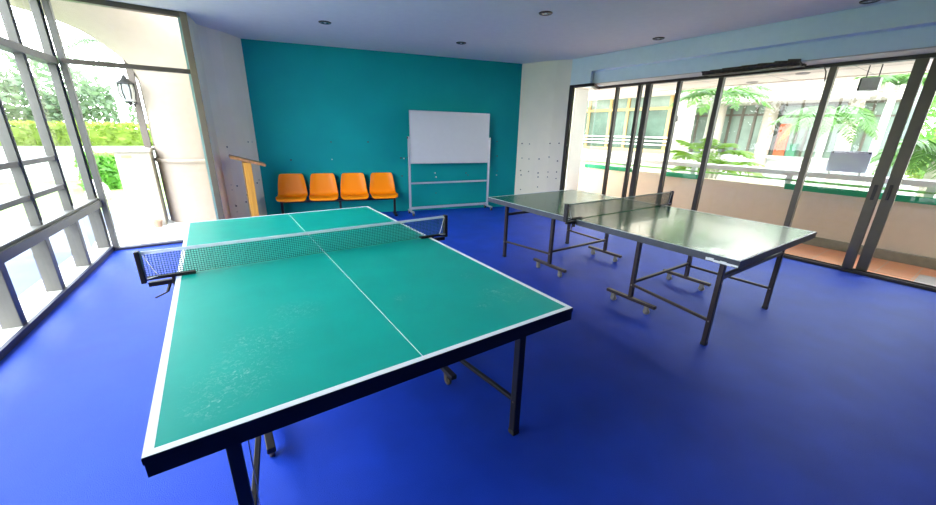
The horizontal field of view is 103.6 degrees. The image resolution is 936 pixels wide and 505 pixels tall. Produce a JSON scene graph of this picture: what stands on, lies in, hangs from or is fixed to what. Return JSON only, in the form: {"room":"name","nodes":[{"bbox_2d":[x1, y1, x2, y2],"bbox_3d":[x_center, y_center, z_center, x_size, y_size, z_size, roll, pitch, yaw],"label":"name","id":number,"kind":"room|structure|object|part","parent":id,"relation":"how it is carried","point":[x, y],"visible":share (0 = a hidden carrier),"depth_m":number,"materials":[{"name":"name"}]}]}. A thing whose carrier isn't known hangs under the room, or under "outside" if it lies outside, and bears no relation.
{"room":"table tennis room","nodes":[
{"label":"table tennis room","id":0,"kind":"room"},
{"bbox_2d":[186,13,266,218],"bbox_3d":[-3.607,-1.754,5.476,0.252,2.810,1.327,0,18,-5],"label":"wall","id":1,"kind":"structure","parent":0,"point":[218,55],"depth_m":5.51,"materials":[{"name":"white paint"}]},
{"bbox_2d":[41,0,224,250],"bbox_3d":[-3.949,-1.462,4.562,1.232,2.809,0.110,-11,22,-32],"label":"window","id":2,"kind":"structure","parent":1,"relation":"in","point":[191,70],"depth_m":4.40,"materials":[{"name":"brown metal"}]},
{"bbox_3d":[-4.439,-1.374,4.257,0.055,2.809,0.090,-11,22,-32],"label":"corner post","id":3,"kind":"part","parent":2,"relation":"part of","materials":[{"name":"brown metal"}]},
{"bbox_3d":[-3.918,-2.771,4.135,1.225,0.053,0.090,-11,22,-32],"label":"head frame","id":4,"kind":"part","parent":2,"relation":"part of","materials":[{"name":"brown metal"}]},
{"bbox_2d":[241,39,521,214],"bbox_3d":[-1.282,-2.187,6.965,4.832,2.810,0.204,-5,19,-19],"label":"wall","id":5,"kind":"structure","parent":0,"point":[337,111],"depth_m":6.62,"materials":[{"name":"teal paint"}]},
{"bbox_2d":[0,206,935,504],"bbox_3d":[1.715,0.812,2.768,9.295,0.150,18.000,-11,22,-32],"label":"floor","id":6,"kind":"structure","parent":0,"point":[825,394],"depth_m":2.18,"materials":[{"name":"blue rubber"}]},
{"bbox_2d":[0,246,113,360],"bbox_3d":[-3.167,0.677,2.508,0.026,0.055,5.230,-9,21,-29],"label":"baseboard","id":7,"kind":"structure","parent":6,"relation":"on","point":[7,347],"depth_m":3.08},
{"bbox_2d":[229,154,265,216],"bbox_3d":[-3.220,-0.874,5.507,0.430,1.135,0.400,-11,22,-32],"label":"lectern","id":8,"kind":"object","parent":6,"relation":"on","point":[246,163],"visible":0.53,"depth_m":5.34,"materials":[{"name":"orange wood"}]},
{"bbox_3d":[-3.233,-0.843,5.508,0.096,0.995,0.300,-11,22,-32],"label":"post","id":9,"kind":"part","parent":8,"relation":"part of","materials":[{"name":"orange wood"}]},
{"bbox_2d":[276,172,397,215],"bbox_3d":[-2.287,-1.005,6.572,2.024,0.763,0.456,-5,19,-19],"label":"seating","id":10,"kind":"object","parent":6,"relation":"on","point":[292,188],"visible":0.99,"depth_m":6.60,"materials":[{"name":"orange plastic"}]},
{"bbox_3d":[-3.209,-0.723,6.380,0.040,0.267,0.040,-5,19,-19],"label":"leg","id":11,"kind":"part","parent":10,"relation":"part of","materials":[{"name":"black paint"}]},
{"bbox_3d":[-1.391,-0.881,6.992,0.040,0.267,0.040,-5,19,-19],"label":"leg","id":12,"kind":"part","parent":10,"relation":"part of","materials":[{"name":"black paint"}]},
{"bbox_2d":[141,206,572,504],"bbox_3d":[-0.922,0.365,2.482,1.527,0.761,2.742,-11,22,-32],"label":"table","id":13,"kind":"object","parent":6,"relation":"on","point":[252,350],"visible":1,"depth_m":1.53,"materials":[{"name":"teal paint"}]},
{"bbox_3d":[-0.737,0.801,1.215,0.040,0.688,0.040,-11,22,-32],"label":"leg","id":14,"kind":"part","parent":13,"relation":"part of","materials":[{"name":"black paint"}]},
{"bbox_3d":[-0.893,0.841,1.563,0.022,0.042,0.708,-7,20,-25],"label":"rail","id":15,"kind":"part","parent":13,"relation":"part of","materials":[{"name":"black metal"}]},
{"bbox_2d":[133,215,447,297],"bbox_3d":[-0.906,-0.024,2.339,1.809,0.245,0.073,-11,22,-32],"label":"net","id":16,"kind":"object","parent":13,"relation":"attached to","point":[144,278],"visible":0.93,"depth_m":2.16,"materials":[{"name":"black fabric"}]},
{"bbox_3d":[-1.655,0.075,1.861,0.022,0.169,0.040,-11,22,-32],"label":"net post","id":17,"kind":"part","parent":16,"relation":"part of","materials":[{"name":"black metal"}]},
{"bbox_3d":[-1.615,0.064,1.870,0.054,0.143,0.017,-11,22,-32],"label":"tie cord","id":18,"kind":"part","parent":16,"relation":"part of","materials":[{"name":"fabric"}]},
{"bbox_3d":[-0.914,-0.004,2.362,1.761,0.003,0.004,-11,22,-32],"label":"cord","id":19,"kind":"part","parent":16,"relation":"part of","materials":[{"name":"fabric"}]},
{"bbox_3d":[-0.175,-0.204,2.819,0.026,0.169,0.040,-11,22,-32],"label":"net post","id":20,"kind":"part","parent":16,"relation":"part of","materials":[{"name":"black metal"}]},
{"bbox_3d":[0.015,0.669,2.152,0.022,0.042,0.706,-14,24,-39],"label":"rail","id":21,"kind":"part","parent":13,"relation":"part of","materials":[{"name":"black metal"}]},
{"bbox_3d":[0.251,0.615,1.855,0.040,0.688,0.040,-11,22,-32],"label":"leg","id":22,"kind":"part","parent":13,"relation":"part of","materials":[{"name":"black paint"}]},
{"bbox_2d":[407,110,491,215],"bbox_3d":[-0.308,-1.695,7.049,1.712,1.865,0.329,-7,20,-25],"label":"whiteboard","id":23,"kind":"object","parent":6,"relation":"on","point":[435,136],"visible":1,"depth_m":6.94,"materials":[{"name":"white ceramic"}]},
{"bbox_3d":[-1.079,-1.436,6.807,0.036,1.350,0.035,-7,20,-25],"label":"post","id":24,"kind":"part","parent":23,"relation":"part of","materials":[{"name":"grey metal"}]},
{"bbox_3d":[-0.319,-2.157,6.944,1.612,0.922,0.024,-7,20,-25],"label":"board frame","id":25,"kind":"part","parent":23,"relation":"part of","materials":[{"name":"grey metal"}]},
{"bbox_3d":[0.412,-1.626,7.493,0.036,1.350,0.035,-7,20,-25],"label":"post","id":26,"kind":"part","parent":23,"relation":"part of","materials":[{"name":"grey metal"}]},
{"bbox_2d":[565,88,588,189],"bbox_3d":[2.201,-2.284,8.152,0.420,2.432,0.470,-11,22,-32],"label":"pier","id":27,"kind":"object","parent":6,"relation":"on","point":[580,95],"visible":0.26,"depth_m":7.89,"materials":[{"name":"white paint"}]},
{"bbox_2d":[581,59,932,96],"bbox_3d":[5.412,-2.467,4.276,1.680,0.495,18.000,-11,22,-32],"label":"soffit","id":28,"kind":"structure","parent":27,"relation":"on","point":[904,67],"depth_m":5.71,"materials":[{"name":"white paint"}]},
{"bbox_2d":[795,72,809,74],"bbox_3d":[4.753,-2.542,5.234,0.170,0.012,0.170,-11,22,-32],"label":"soffit vent","id":29,"kind":"object","parent":28,"relation":"attached to","point":[801,73],"visible":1,"depth_m":5.23,"materials":[{"name":"grey metal"}]},
{"bbox_2d":[856,64,883,91],"bbox_3d":[5.027,-2.173,4.584,0.124,0.298,0.185,-11,22,-32],"label":"sign box","id":30,"kind":"object","parent":28,"relation":"hanging from","point":[871,83],"visible":1,"depth_m":4.57,"materials":[{"name":"grey paint"}]},
{"bbox_2d":[488,189,816,345],"bbox_3d":[1.632,-0.069,3.990,1.529,0.761,2.742,-11,22,-32],"label":"table","id":31,"kind":"object","parent":6,"relation":"on","point":[739,244],"visible":0.98,"depth_m":3.33,"materials":[{"name":"green paint"}]},
{"bbox_3d":[0.478,-0.297,4.642,0.036,0.698,0.036,-11,22,-32],"label":"leg","id":32,"kind":"part","parent":31,"relation":"part of","materials":[{"name":"brown paint"}]},
{"bbox_3d":[0.970,-0.565,4.898,1.175,0.030,0.030,-11,22,-32],"label":"cross rail","id":33,"kind":"part","parent":31,"relation":"part of","materials":[{"name":"black metal"}]},
{"bbox_3d":[0.704,-0.063,4.437,0.022,0.042,0.706,-14,23,-39],"label":"rail","id":34,"kind":"part","parent":31,"relation":"part of","materials":[{"name":"black metal"}]},
{"bbox_3d":[0.938,-0.169,4.121,0.036,0.638,0.036,-11,22,-32],"label":"leg","id":35,"kind":"part","parent":31,"relation":"part of","materials":[{"name":"brown paint"}]},
{"bbox_3d":[1.454,-0.479,5.269,0.036,0.698,0.036,-11,22,-32],"label":"leg","id":36,"kind":"part","parent":31,"relation":"part of","materials":[{"name":"brown paint"}]},
{"bbox_3d":[1.350,-0.086,4.441,1.000,0.024,0.024,-11,22,-32],"label":"cross rail","id":37,"kind":"part","parent":31,"relation":"part of","materials":[{"name":"black metal"}]},
{"bbox_3d":[1.608,-0.232,5.018,0.022,0.042,0.706,-8,20,-25],"label":"rail","id":38,"kind":"part","parent":31,"relation":"part of","materials":[{"name":"black metal"}]},
{"bbox_3d":[1.769,-0.324,4.655,0.036,0.638,0.036,-11,22,-32],"label":"leg","id":39,"kind":"part","parent":31,"relation":"part of","materials":[{"name":"brown paint"}]},
{"bbox_2d":[563,191,673,230],"bbox_3d":[1.649,-0.459,3.848,1.809,0.245,0.074,-11,22,-32],"label":"net","id":40,"kind":"object","parent":31,"relation":"attached to","point":[566,218],"visible":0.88,"depth_m":3.74,"materials":[{"name":"grey fabric"}]},
{"bbox_3d":[0.898,-0.360,3.372,0.022,0.169,0.040,-11,22,-32],"label":"net post","id":41,"kind":"part","parent":40,"relation":"part of","materials":[{"name":"black metal"}]},
{"bbox_3d":[2.382,-0.638,4.325,0.026,0.169,0.040,-11,22,-32],"label":"net post","id":42,"kind":"part","parent":40,"relation":"part of","materials":[{"name":"black metal"}]},
{"bbox_3d":[1.510,0.110,3.311,0.036,0.638,0.036,-11,22,-32],"label":"leg","id":43,"kind":"part","parent":31,"relation":"part of","materials":[{"name":"brown paint"}]},
{"bbox_3d":[1.922,0.193,3.630,1.000,0.024,0.024,-11,22,-32],"label":"cross rail","id":44,"kind":"part","parent":31,"relation":"part of","materials":[{"name":"black metal"}]},
{"bbox_3d":[1.665,0.405,3.076,0.022,0.042,0.706,-8,20,-26],"label":"rail","id":45,"kind":"part","parent":31,"relation":"part of","materials":[{"name":"black metal"}]},
{"bbox_3d":[2.341,-0.046,3.845,0.036,0.638,0.036,-11,22,-32],"label":"leg","id":46,"kind":"part","parent":31,"relation":"part of","materials":[{"name":"brown paint"}]},
{"bbox_3d":[1.827,0.359,2.731,0.036,0.698,0.036,-11,22,-32],"label":"leg","id":47,"kind":"part","parent":31,"relation":"part of","materials":[{"name":"brown paint"}]},
{"bbox_3d":[2.569,0.236,3.657,0.022,0.042,0.706,-14,24,-39],"label":"rail","id":48,"kind":"part","parent":31,"relation":"part of","materials":[{"name":"black metal"}]},
{"bbox_3d":[2.319,0.091,2.986,1.175,0.030,0.030,-11,22,-32],"label":"cross rail","id":49,"kind":"part","parent":31,"relation":"part of","materials":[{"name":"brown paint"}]},
{"bbox_3d":[2.804,0.177,3.357,0.036,0.698,0.036,-11,22,-32],"label":"leg","id":50,"kind":"part","parent":31,"relation":"part of","materials":[{"name":"brown paint"}]},
{"bbox_2d":[802,237,935,269],"bbox_3d":[5.645,-0.051,5.271,0.260,0.130,18.000,-11,22,-32],"label":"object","id":51,"kind":"structure","parent":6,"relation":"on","point":[911,259],"depth_m":5.00,"materials":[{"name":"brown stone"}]},
{"bbox_2d":[578,165,935,257],"bbox_3d":[5.671,-0.440,5.156,0.180,0.682,18.000,-11,22,-32],"label":"wall","id":52,"kind":"structure","parent":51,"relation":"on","point":[910,228],"depth_m":5.86,"materials":[{"name":"beige paint"}]},
{"bbox_2d":[584,164,631,171],"bbox_3d":[3.229,-1.944,8.427,0.205,0.085,1.230,-11,22,-32],"label":"trough","id":53,"kind":"object","parent":52,"relation":"on","point":[614,168],"visible":0.8,"depth_m":8.41,"materials":[{"name":"green paint"}]},
{"bbox_2d":[666,172,697,178],"bbox_3d":[4.140,-1.504,7.149,0.205,0.085,0.690,-11,22,-32],"label":"trough","id":54,"kind":"object","parent":52,"relation":"on","point":[671,174],"visible":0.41,"depth_m":7.04,"materials":[{"name":"green paint"}]},
{"bbox_2d":[581,154,935,197],"bbox_3d":[5.698,-0.891,5.020,0.260,0.260,18.000,-11,22,-32],"label":"terrace railing","id":55,"kind":"object","parent":52,"relation":"on","point":[930,192],"visible":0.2,"depth_m":5.85,"materials":[{"name":"white paint"}]},
{"bbox_3d":[4.283,-1.526,6.982,0.080,0.185,0.080,-11,22,-32],"label":"rail post","id":56,"kind":"part","parent":55,"relation":"part of","materials":[{"name":"white paint"}]},
{"bbox_3d":[5.093,-1.135,5.845,0.080,0.185,0.080,-11,22,-32],"label":"rail post","id":57,"kind":"part","parent":55,"relation":"part of","materials":[{"name":"white paint"}]},
{"bbox_2d":[825,150,872,174],"bbox_3d":[5.444,-1.286,5.278,0.100,0.320,0.430,-11,22,-32],"label":"notice board","id":58,"kind":"object","parent":55,"relation":"on","point":[858,162],"visible":0.99,"depth_m":5.26,"materials":[{"name":"grey metal"}]},
{"bbox_3d":[5.904,-0.744,4.707,0.080,0.185,0.080,-11,22,-32],"label":"rail post","id":59,"kind":"part","parent":55,"relation":"part of","materials":[{"name":"white paint"}]},
{"bbox_2d":[784,183,935,204],"bbox_3d":[6.252,-0.486,4.184,0.205,0.085,4.250,-11,22,-32],"label":"trough","id":60,"kind":"object","parent":52,"relation":"on","point":[855,193],"visible":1,"depth_m":5.17,"materials":[{"name":"green paint"}]},
{"bbox_2d":[914,274,935,285],"bbox_3d":[6.501,0.901,2.625,0.580,0.003,4.380,-11,22,-32],"label":"paving","id":61,"kind":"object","parent":6,"relation":"on","point":[924,279],"visible":0.6,"depth_m":4.30,"materials":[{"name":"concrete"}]},
{"bbox_2d":[109,0,896,63],"bbox_3d":[0.801,-2.187,2.299,8.515,0.180,11.300,-11,22,-32],"label":"ceiling","id":62,"kind":"structure","parent":0,"point":[509,31],"depth_m":4.50,"materials":[{"name":"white paint"}]},
{"bbox_2d":[318,20,330,24],"bbox_3d":[-1.825,-2.931,4.698,0.156,0.012,0.156,-11,22,-32],"label":"recessed light","id":63,"kind":"object","parent":62,"relation":"in","point":[321,21],"visible":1,"depth_m":4.68,"materials":[{"name":"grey metal"}]},
{"bbox_2d":[539,11,552,15],"bbox_3d":[0.874,-2.687,4.142,0.156,0.012,0.156,-11,22,-32],"label":"recessed light","id":64,"kind":"object","parent":62,"relation":"in","point":[542,13],"visible":1,"depth_m":4.13,"materials":[{"name":"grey metal"}]},
{"bbox_2d":[652,37,664,39],"bbox_3d":[2.638,-2.960,5.101,0.156,0.012,0.156,-11,22,-32],"label":"recessed light","id":65,"kind":"object","parent":62,"relation":"in","point":[655,38],"visible":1,"depth_m":5.08,"materials":[{"name":"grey metal"}]},
{"bbox_2d":[859,0,879,3],"bbox_3d":[3.883,-2.426,3.557,0.156,0.012,0.156,-11,22,-32],"label":"recessed light","id":66,"kind":"object","parent":62,"relation":"in","point":[862,1],"visible":1,"depth_m":3.56,"materials":[{"name":"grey metal"}]},
{"bbox_2d":[514,59,572,194],"bbox_3d":[1.487,-2.275,7.429,1.010,2.810,0.294,13,22,32],"label":"wall","id":67,"kind":"structure","parent":0,"point":[545,85],"depth_m":7.25,"materials":[{"name":"white paint"}]},
{"bbox_2d":[570,0,935,87],"bbox_3d":[4.652,-2.183,3.539,0.800,0.430,8.740,-11,22,-32],"label":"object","id":68,"kind":"structure","parent":67,"relation":"attached to","point":[897,28],"depth_m":4.29,"materials":[{"name":"blue paint"}]},
{"bbox_2d":[701,59,806,75],"bbox_3d":[3.641,-2.375,4.753,0.243,0.081,1.082,-11,22,-32],"label":"metal strip","id":69,"kind":"object","parent":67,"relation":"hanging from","point":[790,63],"visible":1,"depth_m":4.62,"materials":[{"name":"black metal"}]},
{"bbox_2d":[816,64,826,81],"bbox_3d":[4.216,-2.143,4.400,0.029,0.203,0.126,-16,25,-42],"label":"cable","id":70,"kind":"object","parent":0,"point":[817,64],"visible":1,"depth_m":4.37,"materials":[{"name":"brown metal"}]},
{"bbox_3d":[6.242,-0.384,1.980,0.200,2.810,3.550,-11,22,-32],"label":"wall","id":71,"kind":"structure","parent":0,"visible":0},
{"bbox_2d":[559,53,935,291],"bbox_3d":[3.571,-1.302,5.292,0.625,2.380,5.225,-11,22,-32],"label":"window","id":72,"kind":"structure","parent":71,"relation":"in","point":[834,67],"depth_m":5.61,"materials":[{"name":"brown metal"}]},
{"bbox_3d":[2.261,-3.042,6.771,0.565,0.050,0.505,-11,22,-32],"label":"head frame","id":73,"kind":"part","parent":72,"relation":"part of","materials":[{"name":"brown metal"}]},
{"bbox_3d":[3.853,-2.430,4.994,0.105,0.040,5.050,-11,22,-32],"label":"head frame","id":74,"kind":"part","parent":72,"relation":"part of","materials":[{"name":"brown metal"}]},
{"bbox_2d":[841,58,935,270],"bbox_3d":[4.951,-0.783,3.792,0.110,2.305,1.050,-11,22,-32],"label":"door","id":75,"kind":"structure","parent":72,"relation":"attached to","point":[926,97],"depth_m":4.08,"materials":[{"name":"black metal"}]},
{"bbox_3d":[4.640,-0.687,4.210,0.012,0.170,0.030,-11,22,-32],"label":"handle","id":76,"kind":"part","parent":75,"relation":"part of","materials":[{"name":"brown metal"}]},
{"bbox_3d":[4.745,-0.675,4.150,0.014,0.170,0.027,-11,22,-32],"label":"handle","id":77,"kind":"part","parent":75,"relation":"part of","materials":[{"name":"brown metal"}]},
{"bbox_3d":[-0.744,0.747,-1.970,0.450,2.810,4.550,-11,22,-32],"label":"wall","id":78,"kind":"structure","parent":0,"visible":0},
{"bbox_2d":[0,0,111,346],"bbox_3d":[-3.252,-0.605,2.022,0.315,2.829,5.312,-9,21,-29],"label":"window","id":79,"kind":"structure","parent":78,"relation":"in","point":[15,311],"depth_m":3.37,"materials":[{"name":"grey metal"}]},
{"bbox_3d":[-3.212,0.130,2.294,0.185,0.105,5.230,-9,21,-29],"label":"sill rail","id":80,"kind":"part","parent":79,"relation":"part of","materials":[{"name":"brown metal"}]},
{"bbox_3d":[-3.303,0.704,2.446,0.275,0.075,5.250,-9,21,-29],"label":"sill","id":81,"kind":"part","parent":79,"relation":"part of","materials":[{"name":"grey metal"}]},
{"label":"outside","id":82,"kind":"structure","parent":0,"visible":0},
{"bbox_2d":[0,177,167,222],"bbox_3d":[-32.396,1.742,-2.089,64.000,0.210,90.000,-11,22,-32],"label":"ground","id":83,"kind":"structure","parent":82,"point":[48,203],"depth_m":8.27,"materials":[{"name":"white concrete"}]},
{"bbox_2d":[0,51,138,128],"bbox_3d":[-18.375,-6.566,16.553,5.596,4.624,4.658,-11,22,-32],"label":"tree","id":84,"kind":"object","parent":83,"relation":"on","point":[11,88],"visible":0.52,"depth_m":15.98,"materials":[{"name":"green plant"}]},
{"bbox_2d":[0,118,152,145],"bbox_3d":[-13.346,-3.174,11.146,6.683,1.747,1.271,-11,22,-32],"label":"hedge","id":85,"kind":"object","parent":83,"relation":"on","point":[25,133],"visible":0.42,"depth_m":11.57,"materials":[{"name":"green plant"}]},
{"bbox_2d":[0,146,160,182],"bbox_3d":[-12.817,-2.447,10.229,7.000,0.950,0.300,-11,22,-32],"label":"wall","id":86,"kind":"structure","parent":83,"relation":"on","point":[40,171],"depth_m":10.56,"materials":[{"name":"white paint"}]},
{"bbox_2d":[0,208,169,296],"bbox_3d":[-0.285,2.201,-1.622,4.200,0.030,22.600,-11,22,-32],"label":"paving","id":87,"kind":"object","parent":83,"relation":"on","point":[22,269],"visible":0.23,"depth_m":4.75,"materials":[{"name":"white concrete"}]},
{"bbox_2d":[9,0,216,222],"bbox_3d":[-5.199,-2.267,5.758,2.435,3.660,2.230,1,18,0],"label":"exterior wall","id":88,"kind":"structure","parent":87,"relation":"on","point":[139,38],"depth_m":5.57,"materials":[{"name":"white paint"}]},
{"bbox_2d":[92,216,186,247],"bbox_3d":[-4.626,-0.393,5.908,1.900,0.030,2.140,-11,22,-32],"label":"step","id":89,"kind":"structure","parent":87,"relation":"on","point":[127,234],"depth_m":5.52,"materials":[{"name":"white concrete"}]},
{"bbox_2d":[108,147,168,227],"bbox_3d":[-5.230,-1.055,5.912,0.470,1.200,0.560,-11,22,-32],"label":"pedestal","id":90,"kind":"object","parent":89,"relation":"on","point":[137,168],"visible":0.98,"depth_m":5.73,"materials":[{"name":"white paint"}]},
{"bbox_2d":[123,59,151,147],"bbox_3d":[-5.102,-2.430,5.653,0.085,1.580,0.090,-11,22,-32],"label":"wall post","id":91,"kind":"object","parent":90,"relation":"on","point":[130,73],"visible":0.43,"depth_m":5.71,"materials":[{"name":"grey paint"}]},
{"bbox_2d":[116,74,136,105],"bbox_3d":[-5.027,-2.391,5.442,0.230,0.440,0.364,-11,22,-32],"label":"wall lantern","id":92,"kind":"object","parent":91,"relation":"attached to","point":[126,87],"visible":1,"depth_m":5.35,"materials":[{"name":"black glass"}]},
{"bbox_3d":[-4.990,-2.337,5.401,0.170,0.235,0.147,-11,22,-32],"label":"lamp glass","id":93,"kind":"part","parent":92,"relation":"part of","materials":[{"name":"white glass"}]},
{"bbox_2d":[152,220,161,227],"bbox_3d":[-4.943,-0.458,5.876,0.130,0.100,0.127,-11,22,-32],"label":"plant pot","id":94,"kind":"object","parent":89,"relation":"on","point":[157,223],"visible":1,"depth_m":5.84,"materials":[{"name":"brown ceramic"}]},
{"bbox_2d":[33,37,137,128],"bbox_3d":[-12.537,-5.162,13.180,3.909,4.294,4.108,-11,22,-32],"label":"palm","id":95,"kind":"object","parent":83,"relation":"on","point":[106,55],"visible":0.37,"depth_m":12.73,"materials":[{"name":"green plant"}]},
{"bbox_2d":[72,151,122,189],"bbox_3d":[-9.424,-2.098,9.521,1.063,1.079,0.998,-11,22,-32],"label":"hedge","id":96,"kind":"object","parent":83,"relation":"on","point":[106,162],"visible":0.47,"depth_m":9.32,"materials":[{"name":"green plant"}]},
{"bbox_2d":[84,181,111,199],"bbox_3d":[-8.163,-1.382,8.107,0.436,0.448,0.333,-11,22,-32],"label":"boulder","id":97,"kind":"object","parent":83,"relation":"on","point":[108,192],"visible":0.22,"depth_m":8.13,"materials":[{"name":"stone"}]},
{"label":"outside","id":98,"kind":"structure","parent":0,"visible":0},
{"bbox_2d":[897,175,935,197],"bbox_3d":[17.371,-2.890,16.475,32.100,0.250,38.000,-11,22,-32],"label":"ground","id":99,"kind":"structure","parent":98,"point":[907,187],"depth_m":15.36,"materials":[{"name":"concrete"}]},
{"bbox_2d":[580,91,696,172],"bbox_3d":[6.457,-5.122,15.774,6.250,3.950,6.900,-11,22,-32],"label":"building","id":100,"kind":"structure","parent":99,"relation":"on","point":[599,111],"depth_m":13.46,"materials":[{"name":"white paint"}]},
{"bbox_3d":[4.666,-5.057,15.113,0.010,1.280,0.530,-11,22,-32],"label":"pane","id":101,"kind":"part","parent":100,"relation":"part of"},
{"bbox_3d":[5.113,-4.842,14.486,0.010,1.280,0.870,-11,22,-32],"label":"pane","id":102,"kind":"part","parent":100,"relation":"part of","materials":[{"name":"glass"}]},
{"bbox_3d":[5.133,-5.725,14.197,0.010,0.400,0.870,-11,22,-32],"label":"pane","id":103,"kind":"part","parent":100,"relation":"part of","materials":[{"name":"glass"}]},
{"bbox_3d":[5.588,-4.613,13.819,0.010,1.280,0.630,-11,22,-32],"label":"pane","id":104,"kind":"part","parent":100,"relation":"part of","materials":[{"name":"glass"}]},
{"bbox_3d":[5.608,-5.496,13.530,0.010,0.400,0.630,-11,22,-32],"label":"pane","id":105,"kind":"part","parent":100,"relation":"part of","materials":[{"name":"glass"}]},
{"bbox_3d":[4.871,-4.292,14.992,0.140,0.090,6.600,-11,22,-32],"label":"sill","id":106,"kind":"part","parent":100,"relation":"part of","materials":[{"name":"white paint"}]},
{"bbox_3d":[4.799,-4.581,14.842,0.030,0.050,6.600,-11,22,-32],"label":"rail","id":107,"kind":"part","parent":100,"relation":"part of","materials":[{"name":"white metal"}]},
{"bbox_3d":[4.796,-4.467,14.879,0.030,0.050,6.600,-11,22,-32],"label":"rail","id":108,"kind":"part","parent":100,"relation":"part of","materials":[{"name":"white metal"}]},
{"bbox_3d":[4.801,-4.695,14.805,0.030,0.050,6.600,-11,22,-32],"label":"rail","id":109,"kind":"part","parent":100,"relation":"part of","materials":[{"name":"white metal"}]},
{"bbox_3d":[5.974,-4.427,13.278,0.010,1.280,0.550,-11,22,-32],"label":"pane","id":110,"kind":"part","parent":100,"relation":"part of","materials":[{"name":"glass"}]},
{"bbox_3d":[5.994,-5.311,12.989,0.010,0.400,0.550,-11,22,-32],"label":"pane","id":111,"kind":"part","parent":100,"relation":"part of","materials":[{"name":"glass"}]},
{"bbox_3d":[6.407,-4.218,12.670,0.010,1.280,0.800,-11,22,-32],"label":"pane","id":112,"kind":"part","parent":100,"relation":"part of","materials":[{"name":"glass"}]},
{"bbox_3d":[6.427,-5.102,12.381,0.010,0.400,0.800,-11,22,-32],"label":"pane","id":113,"kind":"part","parent":100,"relation":"part of","materials":[{"name":"glass"}]},
{"bbox_2d":[667,92,697,172],"bbox_3d":[5.827,-3.054,10.132,0.600,3.500,0.600,-11,22,-32],"label":"pillar","id":114,"kind":"structure","parent":99,"relation":"on","point":[684,125],"depth_m":9.83,"materials":[{"name":"white paint"}]},
{"bbox_2d":[670,138,764,178],"bbox_3d":[5.033,-1.401,7.659,1.764,1.865,1.827,-11,22,-32],"label":"palm","id":115,"kind":"object","parent":99,"relation":"on","point":[681,154],"visible":0.62,"depth_m":7.50,"materials":[{"name":"green leaf"},{"name":"pale grey bark"}]},
{"bbox_2d":[665,85,773,159],"bbox_3d":[5.279,-2.101,8.105,1.986,2.928,1.928,6,19,14],"label":"palm","id":116,"kind":"object","parent":99,"relation":"on","point":[747,92],"visible":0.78,"depth_m":7.61,"materials":[{"name":"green plant"}]},
{"bbox_2d":[684,75,922,192],"bbox_3d":[9.454,-3.400,11.042,3.700,3.750,4.800,-11,22,-32],"label":"building","id":117,"kind":"structure","parent":99,"relation":"on","point":[748,127],"depth_m":10.34,"materials":[{"name":"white paint"}]},
{"bbox_3d":[8.226,-3.925,11.771,0.010,1.500,2.000,-11,22,-32],"label":"pane","id":118,"kind":"part","parent":117,"relation":"part of","materials":[{"name":"clear glass"}]},
{"bbox_3d":[9.055,-3.229,10.619,0.050,0.890,0.250,-11,22,-32],"label":"door","id":119,"kind":"part","parent":117,"relation":"part of","materials":[{"name":"orange paint"}]},
{"bbox_2d":[785,144,798,156],"bbox_3d":[9.095,-2.875,10.354,0.180,0.340,0.220,-11,22,-32],"label":"litter bin","id":120,"kind":"object","parent":117,"relation":"on","point":[791,150],"visible":0.97,"depth_m":10.30,"materials":[{"name":"green plastic"}]},
{"bbox_3d":[9.636,-3.216,9.800,0.010,1.440,2.350,-11,22,-32],"label":"pane","id":121,"kind":"part","parent":117,"relation":"part of","materials":[{"name":"clear glass"}]},
{"bbox_2d":[769,105,880,185],"bbox_3d":[7.217,-1.700,7.676,1.733,2.518,1.713,-11,22,-32],"label":"palm","id":122,"kind":"object","parent":99,"relation":"on","point":[832,114],"visible":0.89,"depth_m":7.27,"materials":[{"name":"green plant"}]},
{"bbox_2d":[843,72,927,190],"bbox_3d":[8.584,-2.132,7.837,1.678,3.297,1.630,8,19,19],"label":"palm","id":123,"kind":"object","parent":99,"relation":"on","point":[894,79],"visible":0.41,"depth_m":7.53,"materials":[{"name":"plant"}]},
{"bbox_2d":[867,139,935,196],"bbox_3d":[6.897,-0.737,5.659,1.536,1.930,1.474,8,19,19],"label":"palm","id":124,"kind":"object","parent":99,"relation":"on","point":[925,151],"visible":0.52,"depth_m":5.28,"materials":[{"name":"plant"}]},
{"bbox_2d":[905,130,935,178],"bbox_3d":[15.355,-2.697,10.550,4.015,3.003,2.224,17,24,40],"label":"leafy tree","id":125,"kind":"object","parent":99,"relation":"on","point":[914,176],"visible":0.09,"depth_m":11.65,"materials":[{"name":"green plant"}]},
{"bbox_2d":[913,94,935,186],"bbox_3d":[20.510,-5.123,14.733,4.465,5.232,7.312,-11,22,-32],"label":"leafy tree","id":126,"kind":"object","parent":99,"relation":"on","point":[926,126],"visible":0.14,"depth_m":15.73,"materials":[{"name":"green plant"}]},
{"bbox_3d":[20.523,-5.658,14.558,4.465,4.106,7.312,-11,22,-32],"label":"crown","id":127,"kind":"part","parent":126,"relation":"part of","materials":[{"name":"green plant"}]}
]}

